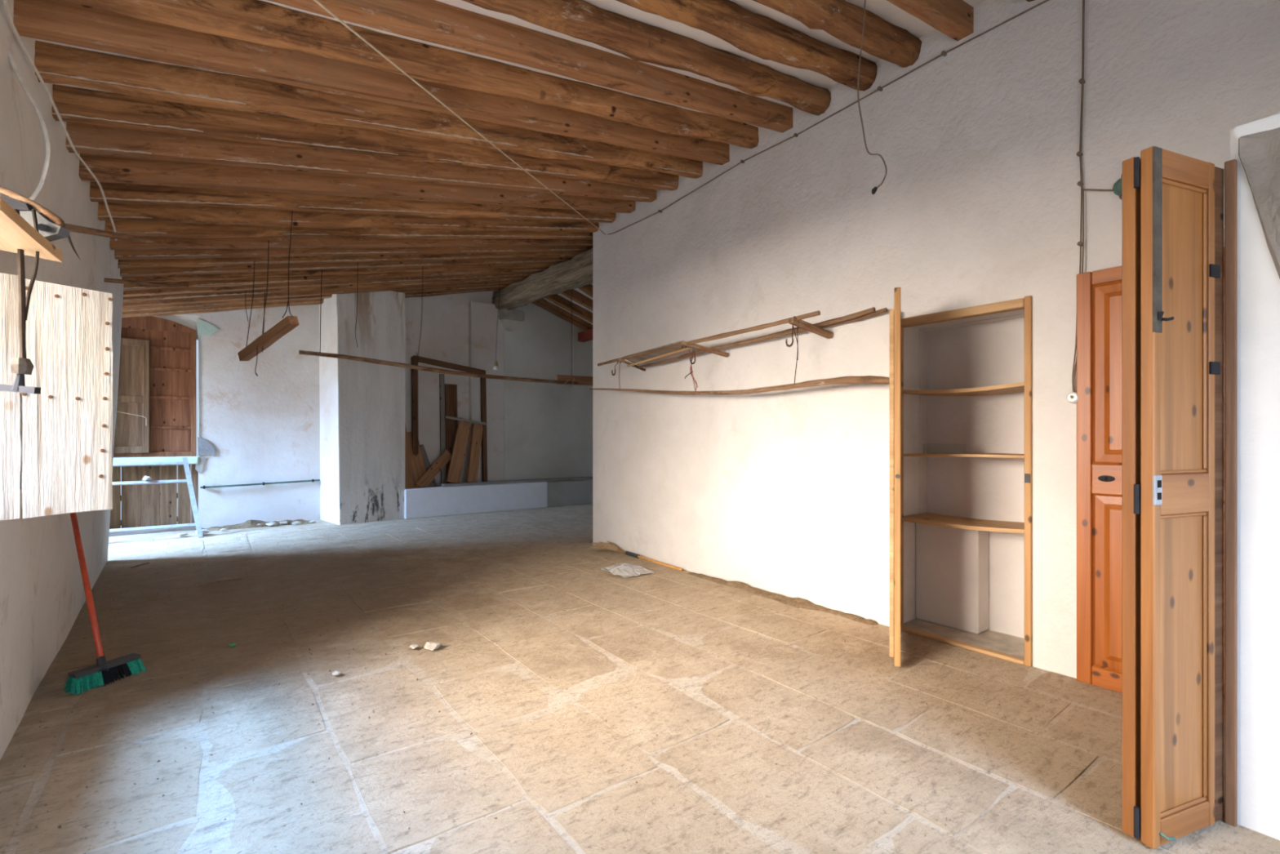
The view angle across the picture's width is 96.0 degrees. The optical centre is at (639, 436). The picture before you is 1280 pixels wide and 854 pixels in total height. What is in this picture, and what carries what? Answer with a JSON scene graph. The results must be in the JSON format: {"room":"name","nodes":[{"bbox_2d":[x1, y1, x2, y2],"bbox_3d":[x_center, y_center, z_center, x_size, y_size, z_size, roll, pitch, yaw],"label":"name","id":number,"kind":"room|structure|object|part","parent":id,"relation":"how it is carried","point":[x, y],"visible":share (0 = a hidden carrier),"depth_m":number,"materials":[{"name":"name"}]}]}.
{"room":"attic storage room","nodes":[
{"label":"attic storage room","id":0,"kind":"room"},
{"bbox_2d":[0,0,124,759],"bbox_3d":[-2.623,-0.350,2.079,0.521,3.200,9.280,0,0,-37],"label":"wall","id":1,"kind":"structure","parent":0,"point":[42,595],"depth_m":2.82,"materials":[{"name":"paint"}]},
{"bbox_2d":[8,49,50,200],"bbox_3d":[-2.513,-1.310,2.350,0.211,0.751,0.014,0,0,0],"label":"cable","id":2,"kind":"object","parent":1,"relation":"attached to","point":[46,162],"visible":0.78,"depth_m":2.35,"materials":[{"name":"white plastic"}]},
{"bbox_2d":[0,197,62,262],"bbox_3d":[-1.969,-0.635,1.747,0.231,0.035,0.563,0,0,-37],"label":"shelf board","id":3,"kind":"object","parent":1,"relation":"attached to","point":[15,233],"visible":1,"depth_m":1.80,"materials":[{"name":"brown wood"}]},
{"bbox_2d":[0,185,71,241],"bbox_3d":[-2.103,-0.777,1.974,0.288,0.216,0.095,0,0,8],"label":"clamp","id":4,"kind":"object","parent":3,"relation":"attached to","point":[50,225],"visible":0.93,"depth_m":1.95,"materials":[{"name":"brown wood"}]},
{"bbox_2d":[0,208,40,394],"bbox_3d":[-2.101,-0.450,1.893,0.232,0.616,0.058,0,0,-6],"label":"rope","id":5,"kind":"object","parent":4,"relation":"hanging from","point":[21,366],"visible":0.75,"depth_m":1.90,"materials":[{"name":"grey fabric"}]},
{"bbox_2d":[0,272,112,519],"bbox_3d":[-1.875,-0.280,1.434,0.660,1.180,1.950,0,0,-37],"label":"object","id":6,"kind":"structure","parent":1,"relation":"in","point":[67,428],"depth_m":2.25,"materials":[{"name":"brown wood"}]},
{"bbox_2d":[19,471,22,488],"bbox_3d":[-2.324,0.165,2.263,0.015,0.070,0.324,0,0,40],"label":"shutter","id":7,"kind":"object","parent":6,"relation":"attached to","point":[20,479],"depth_m":2.20,"materials":[{"name":"wood"}]},
{"bbox_2d":[3,0,116,240],"bbox_3d":[-3.070,-1.535,3.155,0.053,0.279,2.306,0,0,-34],"label":"cable","id":8,"kind":"object","parent":1,"relation":"attached to","point":[5,2],"visible":0.96,"depth_m":2.77,"materials":[{"name":"grey plastic"}]},
{"bbox_2d":[67,235,79,258],"bbox_3d":[-3.697,-1.175,3.847,0.019,0.148,1.650,0,0,-38],"label":"wire","id":9,"kind":"object","parent":1,"relation":"attached to","point":[68,237],"visible":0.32,"depth_m":3.36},
{"bbox_2d":[65,223,152,244],"bbox_3d":[-3.005,-1.140,3.232,0.042,0.058,0.424,0,0,37],"label":"stick","id":10,"kind":"object","parent":1,"relation":"attached to","point":[76,228],"visible":0.8,"depth_m":3.23,"materials":[{"name":"brown wood"}]},
{"bbox_2d":[104,277,189,288],"bbox_3d":[-3.938,-1.219,4.564,0.574,0.073,0.035,0,0,-42],"label":"stick","id":11,"kind":"object","parent":1,"relation":"attached to","point":[106,280],"visible":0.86,"depth_m":4.56,"materials":[{"name":"brown wood"}]},
{"bbox_2d":[173,289,524,528],"bbox_3d":[-4.276,-0.900,9.212,9.700,4.300,0.814,0,0,-37],"label":"wall","id":12,"kind":"structure","parent":0,"point":[265,427],"depth_m":8.40,"materials":[{"name":"paint"}]},
{"bbox_2d":[109,315,199,536],"bbox_3d":[-6.459,-0.220,7.640,0.980,2.960,0.360,0,0,-37],"label":"door","id":13,"kind":"structure","parent":12,"relation":"in","point":[156,418],"depth_m":7.68,"materials":[{"name":"red wood"}]},
{"bbox_3d":[-6.645,0.165,7.487,0.280,0.090,0.044,0,0,-37],"label":"rail","id":14,"kind":"part","parent":13,"relation":"part of","materials":[{"name":"brown wood"}]},
{"bbox_3d":[-6.645,-0.495,7.487,0.280,0.090,0.044,0,0,-37],"label":"rail","id":15,"kind":"part","parent":13,"relation":"part of","materials":[{"name":"brown wood"}]},
{"bbox_3d":[-6.645,-1.235,7.487,0.280,0.090,0.044,0,0,-37],"label":"rail","id":16,"kind":"part","parent":13,"relation":"part of","materials":[{"name":"brown wood"}]},
{"bbox_3d":[-6.483,0.230,7.668,0.915,0.060,0.057,0,0,-37],"label":"rail","id":17,"kind":"part","parent":13,"relation":"part of","materials":[{"name":"white paint"}]},
{"bbox_3d":[-6.468,0.315,7.652,0.960,0.100,0.330,0,0,-37],"label":"stone sill","id":18,"kind":"part","parent":13,"relation":"part of","materials":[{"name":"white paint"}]},
{"bbox_2d":[200,479,319,488],"bbox_3d":[-5.401,0.668,8.254,1.431,0.071,0.066,0,0,-37],"label":"pipe","id":19,"kind":"object","parent":12,"relation":"attached to","point":[312,480],"visible":1,"depth_m":8.20,"materials":[{"name":"metal"}]},
{"bbox_2d":[319,290,405,524],"bbox_3d":[-4.202,-0.475,8.732,1.080,3.450,0.804,0,0,-37],"label":"wall pillar","id":20,"kind":"structure","parent":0,"point":[362,403],"depth_m":8.47,"materials":[{"name":"paint"}]},
{"bbox_2d":[468,300,504,481],"bbox_3d":[-2.729,-0.560,10.250,0.620,3.620,0.160,0,0,-37],"label":"wall","id":21,"kind":"structure","parent":0,"point":[483,327],"depth_m":10.21,"materials":[{"name":"paint"}]},
{"bbox_2d":[404,479,592,519],"bbox_3d":[-1.840,1.022,10.202,4.500,0.455,0.230,0,0,-37],"label":"wall","id":22,"kind":"structure","parent":0,"point":[428,501],"depth_m":9.59,"materials":[{"name":"paint"}]},
{"bbox_2d":[440,475,592,487],"bbox_3d":[-1.615,0.773,10.365,3.865,0.046,0.173,0,0,-37],"label":"plank","id":23,"kind":"object","parent":22,"relation":"on","point":[490,482],"visible":0.77,"depth_m":9.87,"materials":[{"name":"wood"}]},
{"bbox_2d":[13,0,1035,342],"bbox_3d":[-0.837,-2.059,4.916,9.800,1.783,11.850,0,0,-37],"label":"ceiling","id":24,"kind":"structure","parent":0,"point":[202,126],"depth_m":3.67,"materials":[{"name":"wood"},{"name":"plaster"}]},
{"bbox_2d":[244,290,248,321],"bbox_3d":[-4.779,-1.610,7.000,0.037,0.422,0.006,0,0,0],"label":"hanging wire","id":25,"kind":"object","parent":24,"relation":"hanging from","point":[245,291],"visible":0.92,"depth_m":7.00,"materials":[{"name":"black metal"}]},
{"bbox_2d":[237,210,299,376],"bbox_3d":[-3.189,-1.274,4.915,0.880,1.509,0.105,0,0,32],"label":"plank","id":26,"kind":"object","parent":24,"relation":"hanging from","point":[287,324],"visible":0.91,"depth_m":4.90,"materials":[{"name":"wood"}]},
{"bbox_2d":[355,263,358,346],"bbox_3d":[-3.249,-1.519,6.600,0.035,0.985,0.006,0,0,0],"label":"hanging wire","id":27,"kind":"object","parent":24,"relation":"hanging from","point":[357,264],"visible":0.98,"depth_m":6.60,"materials":[{"name":"black metal"}]},
{"bbox_2d":[298,269,578,386],"bbox_3d":[-2.343,-1.451,7.439,3.568,1.430,0.064,0,0,-37],"label":"pole","id":28,"kind":"object","parent":24,"relation":"hanging from","point":[300,352],"visible":0.98,"depth_m":7.15,"materials":[{"name":"brown wood"}]},
{"bbox_2d":[493,277,499,369],"bbox_3d":[-2.222,-1.777,8.902,0.083,1.484,0.080,0,0,-37],"label":"hanging wire","id":29,"kind":"object","parent":24,"relation":"hanging from","point":[495,364],"visible":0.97,"depth_m":8.90,"materials":[{"name":"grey metal"}]},
{"bbox_2d":[555,288,592,385],"bbox_3d":[-0.551,-1.741,8.926,1.700,1.904,0.035,-1,1,-37],"label":"board","id":30,"kind":"object","parent":24,"relation":"hanging from","point":[582,380],"visible":0.38,"depth_m":8.57,"materials":[{"name":"brown wood"}]},
{"bbox_2d":[857,0,887,194],"bbox_3d":[1.271,-1.869,3.145,0.162,1.092,0.029,0,0,-4],"label":"hanging flex","id":31,"kind":"object","parent":24,"relation":"hanging from","point":[874,189],"visible":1,"depth_m":3.15,"materials":[{"name":"plastic"}]},
{"bbox_2d":[504,302,592,480],"bbox_3d":[-1.439,-0.825,11.239,2.610,3.350,0.060,0,0,-37],"label":"wall","id":32,"kind":"structure","parent":0,"point":[548,426],"depth_m":10.95,"materials":[{"name":"white paint"}]},
{"bbox_2d":[592,232,593,544],"bbox_3d":[0.862,-0.680,7.644,3.400,3.860,0.250,0,0,-37],"label":"wall","id":33,"kind":"structure","parent":0,"point":[593,233],"depth_m":6.69,"materials":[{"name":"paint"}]},
{"bbox_2d":[0,503,1279,853],"bbox_3d":[-1.001,1.306,4.886,10.100,0.128,12.200,0,0,-37],"label":"floor","id":34,"kind":"structure","parent":0,"point":[551,787],"depth_m":2.54,"materials":[{"name":"beige stone"}]},
{"bbox_2d":[63,511,146,694],"bbox_3d":[-3.057,0.815,3.103,0.904,0.869,0.315,0,0,27],"label":"broom","id":35,"kind":"object","parent":34,"relation":"on","point":[104,671],"visible":1,"depth_m":2.98,"materials":[{"name":"plastic"}]},
{"bbox_3d":[-3.064,0.770,3.181,0.837,0.779,0.027,0,0,38],"label":"handle","id":36,"kind":"part","parent":35,"relation":"part of","materials":[{"name":"red plastic"}]},
{"bbox_2d":[96,655,109,672],"bbox_3d":[-2.733,1.158,2.924,0.086,0.084,0.044,0,0,34],"label":"socket","id":37,"kind":"object","parent":35,"relation":"attached to","point":[102,664],"depth_m":2.92,"materials":[{"name":"plastic"}]},
{"bbox_2d":[130,562,149,568],"bbox_3d":[-4.821,1.235,5.556,0.012,0.014,0.220,0,0,-4],"label":"twig","id":38,"kind":"object","parent":34,"relation":"on","point":[145,562],"visible":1,"depth_m":5.55,"materials":[{"name":"brown wood"}]},
{"bbox_2d":[109,457,203,537],"bbox_3d":[-6.117,0.762,7.059,1.214,0.997,0.629,0,0,-37],"label":"trestle","id":39,"kind":"object","parent":34,"relation":"on","point":[185,463],"visible":0.57,"depth_m":7.22,"materials":[{"name":"grey paint"}]},
{"bbox_2d":[142,475,151,480],"bbox_3d":[-6.149,0.513,7.181,0.094,0.054,0.086,0,0,10],"label":"lump","id":40,"kind":"object","parent":39,"relation":"on","point":[145,477],"visible":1,"depth_m":7.16,"materials":[{"name":"white stone"}]},
{"bbox_2d":[177,532,187,536],"bbox_3d":[-5.725,1.214,7.200,0.100,0.039,0.092,0,0,14],"label":"lump","id":41,"kind":"object","parent":34,"relation":"on","point":[181,534],"visible":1,"depth_m":7.18,"materials":[{"name":"white stone"}]},
{"bbox_2d":[195,529,209,534],"bbox_3d":[-5.583,1.208,7.340,0.154,0.048,0.134,0,0,13],"label":"lump","id":42,"kind":"object","parent":34,"relation":"on","point":[204,531],"visible":0.57,"depth_m":7.33,"materials":[{"name":"white stone"}]},
{"bbox_2d":[196,577,241,586],"bbox_3d":[-3.575,1.235,4.898,0.035,0.014,0.322,0,0,35],"label":"twig","id":43,"kind":"object","parent":34,"relation":"on","point":[240,578],"visible":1,"depth_m":4.90,"materials":[{"name":"brown wood"}]},
{"bbox_2d":[206,519,315,530],"bbox_3d":[-5.298,1.202,8.100,1.293,0.104,0.300,0,0,-37],"label":"rubble heap","id":44,"kind":"object","parent":34,"relation":"on","point":[249,523],"visible":0.86,"depth_m":7.96,"materials":[{"name":"grey stone"}]},
{"bbox_2d":[265,521,277,525],"bbox_3d":[-5.134,1.209,8.025,0.138,0.049,0.126,0,0,-37],"label":"lump","id":45,"kind":"object","parent":34,"relation":"on","point":[272,523],"visible":1,"depth_m":8.00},
{"bbox_2d":[291,521,302,524],"bbox_3d":[-4.860,1.215,8.180,0.121,0.036,0.113,0,0,-13],"label":"lump","id":46,"kind":"object","parent":34,"relation":"on","point":[294,522],"visible":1,"depth_m":8.14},
{"bbox_2d":[332,670,341,675],"bbox_3d":[-1.581,1.227,3.001,0.044,0.018,0.045,0,0,-6],"label":"lump","id":47,"kind":"object","parent":34,"relation":"on","point":[335,673],"visible":1,"depth_m":2.99,"materials":[{"name":"white stone"}]},
{"bbox_2d":[408,644,418,648],"bbox_3d":[-1.331,1.227,3.384,0.054,0.018,0.050,0,0,10],"label":"lump","id":48,"kind":"object","parent":34,"relation":"on","point":[412,646],"visible":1,"depth_m":3.37,"materials":[{"name":"beige stone"}]},
{"bbox_2d":[424,641,441,650],"bbox_3d":[-1.213,1.217,3.377,0.093,0.035,0.092,0,0,-37],"label":"lump","id":49,"kind":"object","parent":34,"relation":"on","point":[432,646],"visible":1,"depth_m":3.36,"materials":[{"name":"beige stone"}]},
{"bbox_2d":[0,521,1085,839],"bbox_3d":[-1.798,1.240,4.777,4.094,0.008,8.187,0,0,-37],"label":"crumbs","id":50,"kind":"object","parent":34,"relation":"on","point":[471,733],"visible":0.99,"depth_m":3.10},
{"bbox_2d":[600,563,654,577],"bbox_3d":[-0.127,1.201,5.299,0.377,0.063,0.433,0,0,-37],"label":"plastic bag","id":51,"kind":"object","parent":34,"relation":"on","point":[625,570],"visible":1,"depth_m":5.22,"materials":[{"name":"white plastic"}]},
{"bbox_2d":[591,541,683,571],"bbox_3d":[-0.068,1.198,5.843,0.197,0.096,1.361,0,0,-37],"label":"straw broom","id":52,"kind":"object","parent":34,"relation":"on","point":[600,545],"visible":1,"depth_m":6.03,"materials":[{"name":"plant"}]},
{"bbox_3d":[0.075,1.215,5.725,0.028,0.058,1.001,0,0,-39],"label":"handle","id":53,"kind":"part","parent":52,"relation":"part of","materials":[{"name":"wood"}]},
{"bbox_2d":[688,572,878,625],"bbox_3d":[1.002,1.226,4.552,0.194,0.055,1.851,0,0,-37],"label":"ridge","id":54,"kind":"object","parent":34,"relation":"on","point":[798,602],"visible":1,"depth_m":4.33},
{"bbox_2d":[888,287,1032,666],"bbox_3d":[1.826,0.210,3.392,1.105,2.120,1.005,0,0,-37],"label":"shelving unit","id":55,"kind":"object","parent":34,"relation":"on","point":[974,521],"visible":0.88,"depth_m":3.63,"materials":[{"name":"wood"}]},
{"bbox_3d":[1.907,1.239,3.456,0.048,0.022,0.716,0,0,-37],"label":"frame sill","id":56,"kind":"part","parent":55,"relation":"part of","materials":[{"name":"brown wood"}]},
{"bbox_3d":[1.913,-0.737,3.461,0.072,0.050,0.716,0,0,-37],"label":"frame rail","id":57,"kind":"part","parent":55,"relation":"part of","materials":[{"name":"brown wood"}]},
{"bbox_2d":[902,512,1024,533],"bbox_3d":[2.067,0.531,3.578,0.365,0.041,0.752,0,0,-37],"label":"shelf","id":58,"kind":"object","parent":55,"relation":"attached to","point":[971,521],"depth_m":3.60,"materials":[{"name":"brown wood"}]},
{"bbox_2d":[902,453,1024,457],"bbox_3d":[2.067,0.115,3.578,0.365,0.026,0.752,0,0,-37],"label":"shelf","id":59,"kind":"object","parent":55,"relation":"attached to","point":[921,455],"depth_m":3.53,"materials":[{"name":"brown wood"}]},
{"bbox_2d":[902,382,1024,395],"bbox_3d":[2.067,-0.288,3.578,0.365,0.042,0.752,0,0,-37],"label":"shelf","id":60,"kind":"object","parent":55,"relation":"attached to","point":[1014,388],"depth_m":3.54,"materials":[{"name":"brown wood"}]},
{"bbox_3d":[2.113,0.225,3.141,0.004,0.050,0.027,0,0,-37],"label":"latch plate","id":61,"kind":"part","parent":55,"relation":"part of","materials":[{"name":"metal"}]},
{"bbox_3d":[-2.069,1.050,10.505,4.500,0.400,0.510,0,0,-37],"label":"wall","id":62,"kind":"structure","parent":34,"relation":"on","visible":0},
{"bbox_2d":[404,422,415,488],"bbox_3d":[-3.750,0.036,9.226,0.172,1.621,0.408,0,0,-44],"label":"plank","id":63,"kind":"object","parent":62,"relation":"on","point":[410,482],"visible":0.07,"depth_m":9.15,"materials":[{"name":"brown wood"}]},
{"bbox_2d":[407,431,429,487],"bbox_3d":[-3.622,0.379,9.342,0.455,0.948,0.198,0,0,38],"label":"plank","id":64,"kind":"object","parent":62,"relation":"on","point":[419,468],"visible":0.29,"depth_m":9.33,"materials":[{"name":"brown wood"}]},
{"bbox_2d":[419,444,437,486],"bbox_3d":[-3.588,0.494,9.521,0.424,0.750,0.188,0,0,12],"label":"plank","id":65,"kind":"object","parent":62,"relation":"on","point":[433,483],"visible":0.36,"depth_m":9.56,"materials":[{"name":"wood"}]},
{"bbox_2d":[415,449,451,487],"bbox_3d":[-3.347,0.532,9.393,0.061,0.646,0.707,0,0,31],"label":"plank","id":66,"kind":"object","parent":62,"relation":"on","point":[446,456],"visible":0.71,"depth_m":9.38,"materials":[{"name":"brown wood"}]},
{"bbox_2d":[439,373,445,483],"bbox_3d":[-3.344,-0.116,9.754,0.070,1.910,0.120,0,0,-37],"label":"board","id":67,"kind":"object","parent":62,"relation":"on","point":[442,381],"visible":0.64,"depth_m":9.73,"materials":[{"name":"grey wood"}]},
{"bbox_2d":[411,355,487,487],"bbox_3d":[-3.176,-0.242,9.650,1.215,2.168,0.166,0,0,-32],"label":"wooden frame","id":68,"kind":"object","parent":62,"relation":"on","point":[415,439],"visible":0.71,"depth_m":9.61,"materials":[{"name":"brown wood"}]},
{"bbox_3d":[-3.193,-1.198,9.686,1.186,0.085,0.080,10,-5,-32],"label":"rail","id":69,"kind":"part","parent":68,"relation":"part of","materials":[{"name":"brown wood"}]},
{"bbox_2d":[444,383,457,483],"bbox_3d":[-3.215,-0.031,9.832,0.200,1.739,0.110,0,0,-37],"label":"board","id":70,"kind":"object","parent":62,"relation":"on","point":[451,390],"visible":0.57,"depth_m":9.82,"materials":[{"name":"brown wood"}]},
{"bbox_2d":[446,417,471,483],"bbox_3d":[-3.014,0.228,9.608,0.145,1.114,0.535,0,0,18],"label":"plank","id":71,"kind":"object","parent":62,"relation":"on","point":[458,455],"visible":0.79,"depth_m":9.58,"materials":[{"name":"brown wood"}]},
{"bbox_2d":[444,415,486,425],"bbox_3d":[-2.933,-0.277,9.716,0.709,0.144,0.052,0,0,-34],"label":"stick","id":72,"kind":"object","parent":71,"relation":"on","point":[445,416],"visible":1,"depth_m":9.70,"materials":[{"name":"grey wood"}]},
{"bbox_2d":[465,422,482,482],"bbox_3d":[-2.813,0.275,9.785,0.198,1.044,0.466,0,0,6],"label":"plank","id":73,"kind":"object","parent":62,"relation":"on","point":[474,451],"visible":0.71,"depth_m":9.74,"materials":[{"name":"brown wood"}]},
{"bbox_2d":[593,0,1279,678],"bbox_3d":[1.708,-0.725,3.958,0.320,3.950,7.050,0,0,-37],"label":"wall","id":74,"kind":"structure","parent":0,"point":[977,202],"depth_m":3.88,"materials":[{"name":"paint"}]},
{"bbox_2d":[313,0,605,235],"bbox_3d":[-0.837,-1.808,3.732,0.008,0.918,5.493,0,0,9],"label":"string","id":75,"kind":"object","parent":74,"relation":"attached to","point":[315,1],"visible":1,"depth_m":2.69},
{"bbox_2d":[597,306,887,371],"bbox_3d":[0.591,-0.761,4.823,0.429,0.177,2.944,0,0,-37],"label":"drying rack","id":76,"kind":"object","parent":74,"relation":"attached to","point":[637,358],"visible":0.99,"depth_m":4.54,"materials":[{"name":"brown wood"}]},
{"bbox_2d":[689,346,695,364],"bbox_3d":[0.439,-0.678,4.789,0.014,0.149,0.066,0,0,-37],"label":"iron hook","id":77,"kind":"object","parent":76,"relation":"hanging from","point":[692,346],"visible":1,"depth_m":4.78,"materials":[{"name":"metal"}]},
{"bbox_2d":[589,326,888,395],"bbox_3d":[0.491,-0.558,4.869,0.054,0.472,3.438,0,0,-37],"label":"pole","id":78,"kind":"object","parent":76,"relation":"hanging from","point":[864,379],"visible":0.94,"depth_m":4.13,"materials":[{"name":"brown wood"}]},
{"bbox_2d":[785,324,793,346],"bbox_3d":[1.038,-0.710,3.997,0.014,0.171,0.066,0,0,-37],"label":"iron hook","id":79,"kind":"object","parent":76,"relation":"hanging from","point":[792,343],"visible":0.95,"depth_m":3.98,"materials":[{"name":"metal"}]},
{"bbox_2d":[607,0,1049,235],"bbox_3d":[1.002,-2.276,4.616,0.034,0.132,4.489,0,0,-37],"label":"cable","id":80,"kind":"object","parent":74,"relation":"attached to","point":[944,53],"visible":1,"depth_m":3.89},
{"bbox_2d":[1066,391,1078,403],"bbox_3d":[2.232,-0.202,2.969,0.056,0.060,0.060,0,0,-37],"label":"switch","id":81,"kind":"object","parent":74,"relation":"attached to","point":[1072,397],"visible":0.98,"depth_m":2.96,"materials":[{"name":"plastic"}]},
{"bbox_2d":[1071,0,1085,392],"bbox_3d":[2.255,-1.347,2.956,0.036,2.250,0.062,0,0,-37],"label":"cable","id":82,"kind":"object","parent":74,"relation":"attached to","point":[1082,81],"visible":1,"depth_m":2.94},
{"bbox_2d":[1083,188,1113,191],"bbox_3d":[2.308,-1.235,2.881,0.009,0.067,0.161,0,0,-37],"label":"cable","id":83,"kind":"object","parent":74,"relation":"attached to","point":[1084,189],"visible":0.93,"depth_m":2.89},
{"bbox_2d":[1112,175,1121,199],"bbox_3d":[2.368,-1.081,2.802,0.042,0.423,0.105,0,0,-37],"label":"junction box","id":84,"kind":"object","parent":74,"relation":"attached to","point":[1117,188],"visible":0.11,"depth_m":2.81,"materials":[{"name":"green plastic"}]},
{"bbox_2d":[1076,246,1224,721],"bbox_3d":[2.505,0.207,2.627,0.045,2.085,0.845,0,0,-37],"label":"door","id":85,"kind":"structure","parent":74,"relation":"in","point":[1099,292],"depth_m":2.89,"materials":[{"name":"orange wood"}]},
{"bbox_3d":[2.310,0.206,2.853,0.004,0.032,0.068,0,0,-37],"label":"keyhole plate","id":86,"kind":"part","parent":85,"relation":"part of","materials":[{"name":"metal"}]},
{"bbox_3d":[2.508,1.202,2.629,0.038,0.095,0.719,0,0,-37],"label":"rail","id":87,"kind":"part","parent":85,"relation":"part of","materials":[{"name":"orange wood"}]},
{"bbox_3d":[2.508,0.210,2.629,0.038,0.150,0.719,0,0,-37],"label":"rail","id":88,"kind":"part","parent":85,"relation":"part of","materials":[{"name":"orange wood"}]},
{"bbox_3d":[2.508,-0.800,2.629,0.038,0.070,0.719,0,0,-37],"label":"rail","id":89,"kind":"part","parent":85,"relation":"part of","materials":[{"name":"orange wood"}]},
{"bbox_3d":[2.511,0.720,2.631,0.029,0.874,0.725,0,0,-37],"label":"panel","id":90,"kind":"part","parent":85,"relation":"part of","materials":[{"name":"orange wood"}]},
{"bbox_3d":[2.511,-0.315,2.631,0.029,0.904,0.725,0,0,-37],"label":"panel","id":91,"kind":"part","parent":85,"relation":"part of","materials":[{"name":"orange wood"}]},
{"bbox_2d":[1230,113,1279,839],"bbox_3d":[2.667,0.125,1.630,1.020,2.250,1.420,0,0,-37],"label":"wall reveal","id":92,"kind":"structure","parent":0,"point":[1255,145],"depth_m":1.81,"materials":[{"name":"paint"}]},
{"bbox_2d":[1121,146,1237,848],"bbox_3d":[1.712,0.180,1.824,0.413,2.140,0.115,0,0,-21],"label":"door","id":93,"kind":"structure","parent":92,"relation":"in","point":[1172,203],"depth_m":1.80,"materials":[{"name":"brown wood"}]},
{"bbox_3d":[1.557,0.160,1.733,0.036,0.090,0.008,0,0,-21],"label":"lock plate","id":94,"kind":"part","parent":93,"relation":"part of","materials":[{"name":"grey paint"}]},
{"bbox_3d":[1.689,0.244,1.796,0.256,0.012,0.010,0,0,-21],"label":"moulding","id":95,"kind":"part","parent":93,"relation":"part of","materials":[{"name":"brown wood"}]},
{"bbox_3d":[1.689,1.154,1.796,0.256,0.012,0.010,0,0,-21],"label":"moulding","id":96,"kind":"part","parent":93,"relation":"part of","materials":[{"name":"brown wood"}]},
{"bbox_3d":[1.689,0.109,1.796,0.256,0.012,0.010,0,0,-21],"label":"moulding","id":97,"kind":"part","parent":93,"relation":"part of","materials":[{"name":"brown wood"}]},
{"bbox_3d":[1.687,1.199,1.803,0.256,0.078,0.034,0,0,-21],"label":"rail","id":98,"kind":"part","parent":93,"relation":"part of","materials":[{"name":"brown wood"}]},
{"bbox_3d":[1.687,0.176,1.803,0.256,0.123,0.034,0,0,-21],"label":"rail","id":99,"kind":"part","parent":93,"relation":"part of","materials":[{"name":"brown wood"}]},
{"bbox_3d":[1.689,-0.784,1.796,0.256,0.012,0.010,0,0,-21],"label":"moulding","id":100,"kind":"part","parent":93,"relation":"part of","materials":[{"name":"brown wood"}]},
{"bbox_3d":[1.687,-0.833,1.803,0.256,0.085,0.034,0,0,-21],"label":"rail","id":101,"kind":"part","parent":93,"relation":"part of","materials":[{"name":"brown wood"}]},
{"bbox_3d":[1.803,0.699,1.840,0.010,0.898,0.010,0,0,24],"label":"moulding","id":102,"kind":"part","parent":93,"relation":"part of","materials":[{"name":"brown wood"}]},
{"bbox_3d":[1.803,-0.338,1.840,0.010,0.881,0.010,0,0,24],"label":"moulding","id":103,"kind":"part","parent":93,"relation":"part of","materials":[{"name":"brown wood"}]},
{"bbox_3d":[1.863,0.184,1.874,0.061,2.108,0.030,0,0,-21],"label":"hinge post","id":104,"kind":"part","parent":93,"relation":"part of","materials":[{"name":"brown wood"}]},
{"bbox_3d":[1.906,0.180,1.858,0.022,2.140,0.027,0,0,-37],"label":"frame post","id":105,"kind":"part","parent":93,"relation":"part of","materials":[{"name":"wood"}]}
]}

